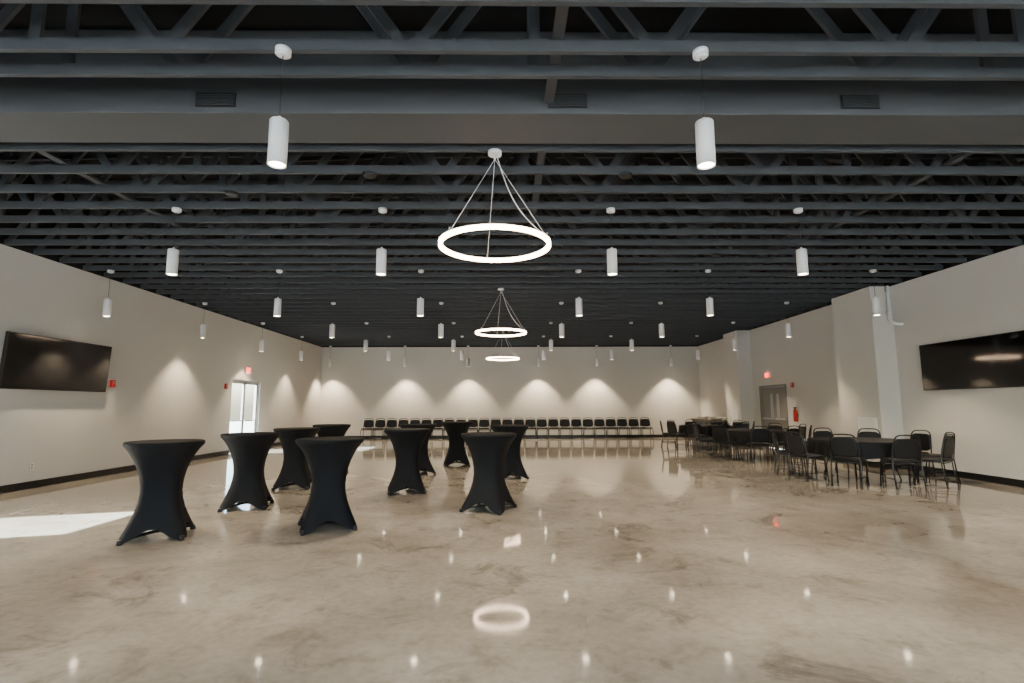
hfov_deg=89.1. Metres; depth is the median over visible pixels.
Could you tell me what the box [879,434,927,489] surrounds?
banquet chair
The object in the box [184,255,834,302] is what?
roof truss
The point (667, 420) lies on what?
banquet chair
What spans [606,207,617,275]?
pendant light
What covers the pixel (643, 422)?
banquet chair
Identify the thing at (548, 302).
roof truss
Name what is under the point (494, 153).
ring chandelier
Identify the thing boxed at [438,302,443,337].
pendant light
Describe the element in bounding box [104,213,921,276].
roof truss
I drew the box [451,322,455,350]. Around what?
pendant light
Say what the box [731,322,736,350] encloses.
pendant light
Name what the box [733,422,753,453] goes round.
banquet chair
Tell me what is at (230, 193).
smoke detector
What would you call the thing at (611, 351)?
pendant light
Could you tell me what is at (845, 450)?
banquet chair
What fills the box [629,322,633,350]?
pendant light
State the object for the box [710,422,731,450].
banquet chair
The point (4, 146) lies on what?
roof truss
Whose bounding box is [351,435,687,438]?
baseboard
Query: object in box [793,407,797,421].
fire extinguisher
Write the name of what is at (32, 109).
duct
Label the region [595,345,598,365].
pendant light
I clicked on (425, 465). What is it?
cocktail table
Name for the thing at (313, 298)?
roof truss
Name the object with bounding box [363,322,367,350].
pendant light
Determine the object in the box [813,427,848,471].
banquet chair
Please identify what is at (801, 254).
pendant light
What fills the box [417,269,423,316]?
pendant light
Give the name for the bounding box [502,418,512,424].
banquet chair
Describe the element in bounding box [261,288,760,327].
roof truss
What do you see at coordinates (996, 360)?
television
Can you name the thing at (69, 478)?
baseboard
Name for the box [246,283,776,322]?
roof truss
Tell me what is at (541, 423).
banquet chair
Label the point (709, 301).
pendant light
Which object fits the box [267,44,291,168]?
pendant light
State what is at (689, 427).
banquet chair
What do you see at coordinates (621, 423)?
banquet chair
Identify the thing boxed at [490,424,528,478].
cocktail table
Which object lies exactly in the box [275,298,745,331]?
roof truss
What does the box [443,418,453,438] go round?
banquet chair
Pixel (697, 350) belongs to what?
pendant light
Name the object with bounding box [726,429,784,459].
round banquet table
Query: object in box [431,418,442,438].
banquet chair
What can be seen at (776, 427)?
banquet chair
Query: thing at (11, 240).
roof truss
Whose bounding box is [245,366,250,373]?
exit sign
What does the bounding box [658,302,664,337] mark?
pendant light
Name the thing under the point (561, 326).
pendant light
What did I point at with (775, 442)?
banquet chair
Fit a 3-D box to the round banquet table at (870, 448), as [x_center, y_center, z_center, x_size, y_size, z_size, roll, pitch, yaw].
[7.041,2.366,10.506,1.897,0.769,1.896,-2,-7,12]
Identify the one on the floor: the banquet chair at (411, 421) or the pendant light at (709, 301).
the banquet chair at (411, 421)
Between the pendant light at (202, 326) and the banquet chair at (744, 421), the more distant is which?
the banquet chair at (744, 421)
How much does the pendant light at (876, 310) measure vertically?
0.962 m
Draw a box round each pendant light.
[102,270,113,316]
[166,207,181,275]
[200,302,207,338]
[259,322,264,351]
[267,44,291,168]
[273,269,282,316]
[299,336,303,360]
[328,346,331,366]
[329,302,335,337]
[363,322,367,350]
[376,207,386,275]
[387,336,390,359]
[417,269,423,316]
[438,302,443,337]
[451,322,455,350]
[460,336,463,359]
[537,345,539,365]
[542,336,545,359]
[549,322,552,350]
[559,302,563,337]
[575,269,582,315]
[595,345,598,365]
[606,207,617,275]
[610,335,612,359]
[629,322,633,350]
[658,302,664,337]
[692,46,715,169]
[695,335,699,359]
[705,269,713,315]
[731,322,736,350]
[784,302,791,336]
[793,207,808,275]
[869,269,880,315]
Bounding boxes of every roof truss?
[0,0,1023,8]
[0,3,1023,80]
[0,4,1023,56]
[0,29,1023,153]
[0,151,1023,222]
[0,151,1023,234]
[0,152,1023,175]
[0,152,1023,193]
[0,152,1023,209]
[4,174,1022,245]
[33,180,992,254]
[59,193,966,262]
[83,209,942,270]
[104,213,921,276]
[123,223,902,282]
[140,235,884,288]
[156,238,862,293]
[170,245,847,298]
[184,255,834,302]
[196,263,827,306]
[207,263,815,310]
[218,270,804,313]
[228,277,794,316]
[237,277,785,319]
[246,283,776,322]
[254,288,768,324]
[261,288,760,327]
[269,293,752,329]
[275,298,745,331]
[282,298,732,333]
[288,302,723,335]
[294,335,722,337]
[299,337,721,339]
[304,339,716,341]
[309,341,711,342]
[314,342,706,344]
[318,344,701,345]
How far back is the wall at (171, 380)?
11.84 m
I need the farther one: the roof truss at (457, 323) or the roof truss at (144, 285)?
the roof truss at (457, 323)
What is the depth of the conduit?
12.17 m
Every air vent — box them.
[195,93,235,106]
[548,94,586,107]
[840,95,879,108]
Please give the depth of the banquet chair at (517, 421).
23.89 m
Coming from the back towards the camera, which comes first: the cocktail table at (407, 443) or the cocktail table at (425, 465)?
the cocktail table at (425, 465)
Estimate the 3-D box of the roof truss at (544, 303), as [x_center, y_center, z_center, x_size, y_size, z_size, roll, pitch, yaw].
[0.058,-1.700,14.736,17.780,1.430,0.045,0,-7,-1]
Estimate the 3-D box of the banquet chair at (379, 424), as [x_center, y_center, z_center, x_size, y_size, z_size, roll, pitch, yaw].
[-6.032,3.959,23.591,0.522,0.942,0.533,0,-7,1]
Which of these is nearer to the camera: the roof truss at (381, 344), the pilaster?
the pilaster
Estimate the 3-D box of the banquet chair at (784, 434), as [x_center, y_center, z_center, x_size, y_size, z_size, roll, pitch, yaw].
[6.387,2.416,11.598,0.522,0.942,0.533,5,-9,-35]
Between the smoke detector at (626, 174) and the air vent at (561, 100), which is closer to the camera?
the air vent at (561, 100)
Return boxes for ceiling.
[0,3,1012,283]
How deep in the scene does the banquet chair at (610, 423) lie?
23.89 m
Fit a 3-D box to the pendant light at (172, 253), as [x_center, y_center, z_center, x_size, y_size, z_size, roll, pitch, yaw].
[-4.747,-1.407,7.309,0.140,0.962,0.140,0,-7,-1]
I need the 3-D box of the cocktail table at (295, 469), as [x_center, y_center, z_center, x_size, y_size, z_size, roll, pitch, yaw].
[-3.965,2.129,9.536,0.804,1.068,0.804,1,-7,-9]
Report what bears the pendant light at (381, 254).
hanging from the roof truss at (40, 202)
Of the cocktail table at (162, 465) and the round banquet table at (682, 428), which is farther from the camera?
the round banquet table at (682, 428)
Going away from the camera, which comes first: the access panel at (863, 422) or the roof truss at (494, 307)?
the access panel at (863, 422)
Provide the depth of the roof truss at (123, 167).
6.31 m
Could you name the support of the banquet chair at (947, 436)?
on the floor
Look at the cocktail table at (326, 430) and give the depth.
11.22 m
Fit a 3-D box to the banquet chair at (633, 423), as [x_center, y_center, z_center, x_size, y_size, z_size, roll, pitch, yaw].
[5.608,3.935,23.724,0.522,0.942,0.533,0,-7,-2]
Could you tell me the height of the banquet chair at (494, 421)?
0.942 m
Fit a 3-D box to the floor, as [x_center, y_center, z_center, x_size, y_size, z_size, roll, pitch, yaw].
[0.121,2.760,9.987,18.200,0.100,28.900,0,-7,-1]
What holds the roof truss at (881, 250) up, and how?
attached to the wall at (171, 380)
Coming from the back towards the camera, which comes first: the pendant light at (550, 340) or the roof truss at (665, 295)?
the pendant light at (550, 340)
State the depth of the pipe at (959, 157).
7.32 m
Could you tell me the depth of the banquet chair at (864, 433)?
11.62 m
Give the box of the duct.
[0,31,1023,144]
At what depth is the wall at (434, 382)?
24.43 m
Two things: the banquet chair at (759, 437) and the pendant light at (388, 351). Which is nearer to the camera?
the banquet chair at (759, 437)
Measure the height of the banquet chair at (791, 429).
0.942 m
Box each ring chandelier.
[438,148,550,262]
[475,288,526,336]
[486,330,518,360]
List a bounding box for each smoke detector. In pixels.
[224,190,238,196]
[362,171,376,178]
[619,171,632,178]
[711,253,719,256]
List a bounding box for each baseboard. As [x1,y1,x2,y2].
[0,436,317,493]
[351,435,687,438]
[738,444,1023,487]
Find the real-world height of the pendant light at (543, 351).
0.962 m
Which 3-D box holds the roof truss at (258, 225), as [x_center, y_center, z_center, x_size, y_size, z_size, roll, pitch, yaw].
[0.089,-2.048,11.958,17.780,1.430,0.045,0,-7,-1]
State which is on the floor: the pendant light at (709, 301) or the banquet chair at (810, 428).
the banquet chair at (810, 428)
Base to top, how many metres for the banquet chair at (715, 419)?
0.942 m
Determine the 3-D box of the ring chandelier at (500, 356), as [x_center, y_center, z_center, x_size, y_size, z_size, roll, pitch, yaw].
[-0.337,0.107,19.021,1.208,1.091,1.208,0,-7,-1]
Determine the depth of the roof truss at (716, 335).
21.28 m
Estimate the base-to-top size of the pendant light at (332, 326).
0.962 m
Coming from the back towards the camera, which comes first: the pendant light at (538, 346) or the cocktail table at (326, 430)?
the pendant light at (538, 346)
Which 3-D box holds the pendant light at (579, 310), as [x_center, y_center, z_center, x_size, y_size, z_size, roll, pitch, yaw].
[1.376,-1.003,10.713,0.140,0.962,0.140,0,-7,-1]
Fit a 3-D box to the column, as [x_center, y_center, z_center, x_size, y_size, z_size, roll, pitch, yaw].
[8.736,0.891,12.811,0.500,4.250,1.450,0,-7,-1]
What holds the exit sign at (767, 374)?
attached to the wall at (984, 296)
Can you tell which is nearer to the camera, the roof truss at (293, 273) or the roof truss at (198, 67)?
the roof truss at (198, 67)
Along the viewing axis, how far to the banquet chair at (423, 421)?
23.85 m
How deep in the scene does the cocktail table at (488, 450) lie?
7.23 m
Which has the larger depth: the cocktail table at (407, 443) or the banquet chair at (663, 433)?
the banquet chair at (663, 433)
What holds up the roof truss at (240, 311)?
attached to the wall at (171, 380)
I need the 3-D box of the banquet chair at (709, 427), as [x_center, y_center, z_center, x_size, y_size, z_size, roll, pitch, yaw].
[6.292,2.953,15.893,0.522,0.942,0.533,2,-7,-16]
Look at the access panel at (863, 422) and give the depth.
12.37 m
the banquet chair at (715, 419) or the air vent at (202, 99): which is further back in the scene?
the banquet chair at (715, 419)
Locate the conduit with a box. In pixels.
[883,286,903,324]
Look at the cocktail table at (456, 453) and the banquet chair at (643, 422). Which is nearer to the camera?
the cocktail table at (456, 453)
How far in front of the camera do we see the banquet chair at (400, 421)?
23.84 m
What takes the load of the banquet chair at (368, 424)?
on the floor
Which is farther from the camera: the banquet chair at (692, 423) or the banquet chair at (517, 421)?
the banquet chair at (517, 421)
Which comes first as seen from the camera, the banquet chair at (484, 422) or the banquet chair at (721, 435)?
the banquet chair at (721, 435)
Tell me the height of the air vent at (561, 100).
0.140 m
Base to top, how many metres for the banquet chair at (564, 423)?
0.942 m
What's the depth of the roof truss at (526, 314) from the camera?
16.31 m
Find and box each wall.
[0,174,322,485]
[319,345,700,435]
[698,176,1023,479]
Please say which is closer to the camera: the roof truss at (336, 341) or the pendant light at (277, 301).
the pendant light at (277, 301)
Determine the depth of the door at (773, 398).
17.81 m
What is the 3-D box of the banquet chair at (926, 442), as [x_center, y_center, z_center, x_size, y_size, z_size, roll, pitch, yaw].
[8.299,2.304,10.753,0.533,0.942,0.522,1,-7,-12]
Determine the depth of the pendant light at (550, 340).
17.29 m
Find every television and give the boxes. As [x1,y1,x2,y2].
[0,331,111,391]
[919,330,1023,390]
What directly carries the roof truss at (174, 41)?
attached to the wall at (171, 380)
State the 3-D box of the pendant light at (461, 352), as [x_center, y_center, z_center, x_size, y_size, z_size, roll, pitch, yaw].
[-1.986,0.255,20.677,0.140,0.962,0.140,0,-7,-1]
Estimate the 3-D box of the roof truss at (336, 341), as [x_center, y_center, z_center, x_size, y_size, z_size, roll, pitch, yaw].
[-0.035,-0.658,23.071,17.780,1.430,0.045,0,-7,-1]
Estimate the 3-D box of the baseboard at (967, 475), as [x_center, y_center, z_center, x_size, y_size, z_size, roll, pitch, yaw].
[8.758,2.628,10.100,0.525,0.130,28.500,0,-7,-1]
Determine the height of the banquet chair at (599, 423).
0.942 m
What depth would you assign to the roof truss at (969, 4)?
3.64 m
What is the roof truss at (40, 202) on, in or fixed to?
attached to the wall at (171, 380)
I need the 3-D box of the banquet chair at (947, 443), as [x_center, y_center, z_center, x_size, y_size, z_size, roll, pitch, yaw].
[7.690,2.144,9.462,0.522,0.942,0.533,4,-8,-32]
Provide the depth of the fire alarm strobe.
11.38 m
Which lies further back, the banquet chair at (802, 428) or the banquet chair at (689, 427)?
the banquet chair at (689, 427)
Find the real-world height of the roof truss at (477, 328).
1.430 m
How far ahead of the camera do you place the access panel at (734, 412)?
19.57 m
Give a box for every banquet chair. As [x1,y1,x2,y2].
[360,418,373,439]
[371,418,385,439]
[383,418,396,439]
[398,418,408,427]
[410,418,419,423]
[421,418,431,423]
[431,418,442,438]
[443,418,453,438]
[467,418,477,432]
[478,418,489,431]
[490,418,500,431]
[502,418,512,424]
[514,418,524,438]
[525,418,536,438]
[536,418,548,438]
[548,418,559,438]
[560,417,571,438]
[571,417,583,438]
[583,417,594,438]
[594,417,606,438]
[606,417,618,438]
[617,417,630,438]
[628,417,641,438]
[640,417,653,437]
[660,420,675,446]
[667,420,686,445]
[667,421,687,447]
[685,419,703,444]
[687,421,706,450]
[692,423,714,455]
[693,424,717,457]
[706,422,730,454]
[710,419,722,444]
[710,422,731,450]
[712,425,739,461]
[724,420,744,446]
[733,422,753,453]
[737,421,748,450]
[747,426,772,462]
[759,423,782,454]
[771,430,804,476]
[772,425,802,462]
[781,428,817,472]
[783,424,805,456]
[786,432,829,481]
[791,425,813,460]
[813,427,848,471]
[829,434,869,487]
[854,428,885,473]
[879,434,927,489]
[894,430,936,477]
[914,434,959,488]
[918,432,960,483]
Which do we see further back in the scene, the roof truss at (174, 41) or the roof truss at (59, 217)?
the roof truss at (59, 217)
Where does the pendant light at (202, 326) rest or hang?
hanging from the roof truss at (327, 300)
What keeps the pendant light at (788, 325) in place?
hanging from the roof truss at (327, 300)
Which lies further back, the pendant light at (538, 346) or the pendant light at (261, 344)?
the pendant light at (538, 346)
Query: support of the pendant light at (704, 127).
hanging from the roof truss at (174, 41)
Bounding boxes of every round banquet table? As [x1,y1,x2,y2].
[678,425,733,448]
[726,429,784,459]
[806,437,901,481]
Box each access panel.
[730,409,738,424]
[857,417,877,432]
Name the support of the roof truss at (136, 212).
attached to the wall at (171, 380)
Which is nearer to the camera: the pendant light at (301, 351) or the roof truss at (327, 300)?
the roof truss at (327, 300)
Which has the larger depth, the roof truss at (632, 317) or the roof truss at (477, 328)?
the roof truss at (477, 328)
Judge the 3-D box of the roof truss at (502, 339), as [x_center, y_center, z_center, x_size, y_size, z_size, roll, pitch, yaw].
[-0.029,-0.728,22.515,17.780,1.430,0.045,0,-7,-1]
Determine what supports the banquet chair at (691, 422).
on the floor
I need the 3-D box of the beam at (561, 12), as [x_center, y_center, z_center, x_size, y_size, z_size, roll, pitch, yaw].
[0.295,-1.615,10.636,0.090,0.039,27.700,0,-7,-1]
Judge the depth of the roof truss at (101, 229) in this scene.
8.57 m
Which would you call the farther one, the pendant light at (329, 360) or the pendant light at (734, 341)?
the pendant light at (329, 360)
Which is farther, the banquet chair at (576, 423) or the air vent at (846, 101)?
the banquet chair at (576, 423)
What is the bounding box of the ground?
[229,421,252,432]
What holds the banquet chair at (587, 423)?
on the floor
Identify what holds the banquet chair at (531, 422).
on the floor
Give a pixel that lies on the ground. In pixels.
(234, 426)
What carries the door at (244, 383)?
in the wall at (171, 380)
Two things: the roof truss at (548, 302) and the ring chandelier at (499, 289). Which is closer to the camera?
the ring chandelier at (499, 289)
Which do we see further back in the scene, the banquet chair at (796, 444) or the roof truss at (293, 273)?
the roof truss at (293, 273)
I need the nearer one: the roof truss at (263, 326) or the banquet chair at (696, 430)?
the banquet chair at (696, 430)
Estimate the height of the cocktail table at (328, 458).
1.068 m
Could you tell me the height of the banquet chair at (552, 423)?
0.942 m
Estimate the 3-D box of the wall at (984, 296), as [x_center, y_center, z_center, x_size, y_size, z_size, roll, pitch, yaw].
[9.112,-0.149,10.350,0.200,5.700,28.700,0,-7,-1]
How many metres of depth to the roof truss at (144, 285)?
12.43 m
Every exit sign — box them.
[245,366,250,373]
[765,371,770,378]
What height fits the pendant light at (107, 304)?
0.962 m
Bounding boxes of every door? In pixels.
[228,379,259,452]
[759,384,788,448]
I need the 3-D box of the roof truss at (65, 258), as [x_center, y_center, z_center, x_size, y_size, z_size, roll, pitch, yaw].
[0.108,-2.256,10.291,17.780,1.430,0.045,0,-7,-1]
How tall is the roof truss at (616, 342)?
1.430 m
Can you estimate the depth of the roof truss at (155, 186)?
6.86 m
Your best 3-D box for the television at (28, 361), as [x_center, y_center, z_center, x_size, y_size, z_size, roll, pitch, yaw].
[-8.698,0.453,10.005,0.163,0.981,2.350,0,-7,-1]
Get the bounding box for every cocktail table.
[115,439,205,545]
[217,432,279,512]
[271,427,319,490]
[295,436,363,535]
[313,424,350,471]
[384,428,430,495]
[400,424,436,473]
[441,421,472,466]
[459,432,516,514]
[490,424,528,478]
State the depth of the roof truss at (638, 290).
12.99 m
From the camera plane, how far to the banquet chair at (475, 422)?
23.84 m
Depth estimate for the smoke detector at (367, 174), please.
6.26 m
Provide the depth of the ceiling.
5.82 m
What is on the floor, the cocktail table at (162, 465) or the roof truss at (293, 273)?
the cocktail table at (162, 465)
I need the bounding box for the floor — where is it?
[0,437,1023,682]
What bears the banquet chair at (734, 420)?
on the floor
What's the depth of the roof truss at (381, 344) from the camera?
24.07 m
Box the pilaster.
[723,330,754,428]
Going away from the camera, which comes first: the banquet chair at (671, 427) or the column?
the column
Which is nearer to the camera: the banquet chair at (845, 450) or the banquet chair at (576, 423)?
the banquet chair at (845, 450)
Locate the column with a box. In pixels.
[831,286,904,463]
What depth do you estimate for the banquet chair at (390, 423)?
23.80 m
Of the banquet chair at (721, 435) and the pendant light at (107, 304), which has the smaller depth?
the pendant light at (107, 304)
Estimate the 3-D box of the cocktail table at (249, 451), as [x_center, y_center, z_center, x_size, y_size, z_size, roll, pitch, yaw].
[-3.884,1.897,7.681,0.804,1.068,0.804,2,-7,-15]
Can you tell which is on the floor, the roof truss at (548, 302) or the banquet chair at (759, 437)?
the banquet chair at (759, 437)
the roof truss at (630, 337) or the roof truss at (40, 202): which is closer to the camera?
the roof truss at (40, 202)
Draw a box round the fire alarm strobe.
[109,380,115,386]

